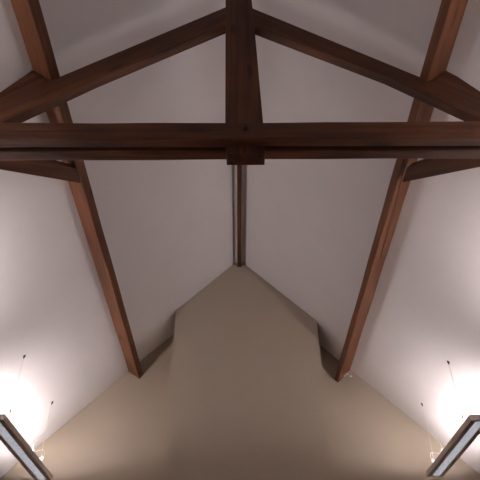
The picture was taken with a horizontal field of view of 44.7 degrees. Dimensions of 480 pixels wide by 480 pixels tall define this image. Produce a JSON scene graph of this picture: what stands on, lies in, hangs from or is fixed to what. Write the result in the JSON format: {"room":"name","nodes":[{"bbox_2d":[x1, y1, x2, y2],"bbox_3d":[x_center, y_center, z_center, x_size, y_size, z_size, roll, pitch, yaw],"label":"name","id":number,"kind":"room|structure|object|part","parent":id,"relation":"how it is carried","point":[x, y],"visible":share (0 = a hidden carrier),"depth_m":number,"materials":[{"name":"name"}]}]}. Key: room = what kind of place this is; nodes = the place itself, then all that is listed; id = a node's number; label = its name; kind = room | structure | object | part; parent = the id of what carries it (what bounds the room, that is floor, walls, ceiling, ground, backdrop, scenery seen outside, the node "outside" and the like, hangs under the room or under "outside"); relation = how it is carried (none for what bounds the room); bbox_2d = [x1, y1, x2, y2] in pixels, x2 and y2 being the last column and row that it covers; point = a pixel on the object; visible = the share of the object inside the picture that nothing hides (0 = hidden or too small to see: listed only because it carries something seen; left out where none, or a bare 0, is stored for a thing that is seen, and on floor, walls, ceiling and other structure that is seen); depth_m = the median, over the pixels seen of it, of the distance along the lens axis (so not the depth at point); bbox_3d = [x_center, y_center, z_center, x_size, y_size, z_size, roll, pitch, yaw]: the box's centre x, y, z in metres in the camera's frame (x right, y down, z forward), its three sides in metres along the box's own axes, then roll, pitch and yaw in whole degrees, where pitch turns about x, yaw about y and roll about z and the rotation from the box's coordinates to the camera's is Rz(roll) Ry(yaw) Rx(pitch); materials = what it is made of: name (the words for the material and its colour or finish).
{"room":"community hall","nodes":[
{"label":"community hall","id":0,"kind":"room"},
{"bbox_2d":[0,0,479,476],"bbox_3d":[0.004,-1.238,3.763,7.215,3.978,10.108,0,-39,0],"label":"ceiling","id":1,"kind":"structure","parent":0,"point":[309,226],"depth_m":5.64,"materials":[{"name":"white paint"}]},
{"bbox_2d":[0,355,52,479],"bbox_3d":[-2.233,1.902,6.179,0.197,0.724,1.748,0,-39,0],"label":"pendant lamp","id":2,"kind":"object","parent":1,"relation":"hanging from","point":[10,437],"visible":1,"depth_m":5.90,"materials":[{"name":"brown metal"}]},
{"bbox_2d":[0,423,44,479],"bbox_3d":[-2.234,2.177,5.954,0.083,0.008,1.687,0,-39,0],"label":"diffuser","id":3,"kind":"object","parent":2,"relation":"attached to","point":[7,437],"depth_m":5.94,"materials":[{"name":"grey plastic"}]},
{"bbox_2d":[237,165,241,266],"bbox_3d":[-0.004,-2.579,4.545,0.055,0.083,9.230,0,-39,0],"label":"beam","id":4,"kind":"structure","parent":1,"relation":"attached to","point":[239,167],"depth_m":7.20,"materials":[{"name":"brown wood"}]},
{"bbox_2d":[0,0,479,164],"bbox_3d":[-0.012,-1.004,3.923,5.818,3.086,0.203,0,-39,0],"label":"roof truss","id":5,"kind":"object","parent":1,"relation":"attached to","point":[243,139],"visible":1,"depth_m":3.62,"materials":[{"name":"brown wood"}]},
{"bbox_2d":[0,160,79,182],"bbox_3d":[-1.612,-0.541,4.174,0.185,0.736,1.183,-25,-45,27],"label":"brace","id":6,"kind":"object","parent":5,"relation":"attached to","point":[54,169],"visible":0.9,"depth_m":4.41,"materials":[{"name":"brown wood"}]},
{"bbox_2d":[11,0,142,378],"bbox_3d":[-1.351,-1.369,3.867,0.198,0.245,9.718,0,-39,0],"label":"purlin","id":7,"kind":"object","parent":5,"relation":"on","point":[28,13],"visible":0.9,"depth_m":4.96,"materials":[{"name":"brown wood"}]},
{"bbox_3d":[0.015,-1.332,4.234,0.255,2.184,0.091,0,-39,0],"label":"king post","id":8,"kind":"part","parent":5,"relation":"part of","materials":[{"name":"brown wood"}]},
{"bbox_2d":[334,0,467,381],"bbox_3d":[1.339,-1.324,3.835,0.228,0.228,9.718,0,-39,0],"label":"purlin","id":9,"kind":"object","parent":5,"relation":"on","point":[451,12],"visible":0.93,"depth_m":4.89,"materials":[{"name":"brown wood"}]},
{"bbox_2d":[402,159,479,181],"bbox_3d":[1.557,-0.545,4.124,0.195,0.646,1.060,24,-45,-27],"label":"brace","id":10,"kind":"object","parent":5,"relation":"attached to","point":[423,168],"visible":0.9,"depth_m":4.32,"materials":[{"name":"brown wood"}]},
{"bbox_2d":[421,361,479,476],"bbox_3d":[2.216,1.886,6.229,0.190,0.745,1.625,0,-39,0],"label":"pendant lamp","id":11,"kind":"object","parent":1,"relation":"hanging from","point":[469,430],"visible":1,"depth_m":5.93,"materials":[{"name":"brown metal"}]},
{"bbox_2d":[433,422,479,475],"bbox_3d":[2.219,2.169,5.997,0.083,0.008,1.563,0,-39,0],"label":"diffuser","id":12,"kind":"object","parent":11,"relation":"attached to","point":[471,432],"depth_m":5.95,"materials":[{"name":"grey plastic"}]},
{"bbox_2d":[0,334,479,479],"bbox_3d":[0.010,3.164,6.565,6.825,6.414,0.195,0,-39,0],"label":"wall","id":13,"kind":"structure","parent":0,"point":[121,433],"depth_m":7.08,"materials":[{"name":"beige paint"}]},
{"bbox_2d":[163,264,333,479],"bbox_3d":[0.092,2.961,6.290,1.836,6.379,0.488,0,-39,0],"label":"wall","id":14,"kind":"structure","parent":0,"point":[247,396],"depth_m":6.96,"materials":[{"name":"beige paint"}]}
]}

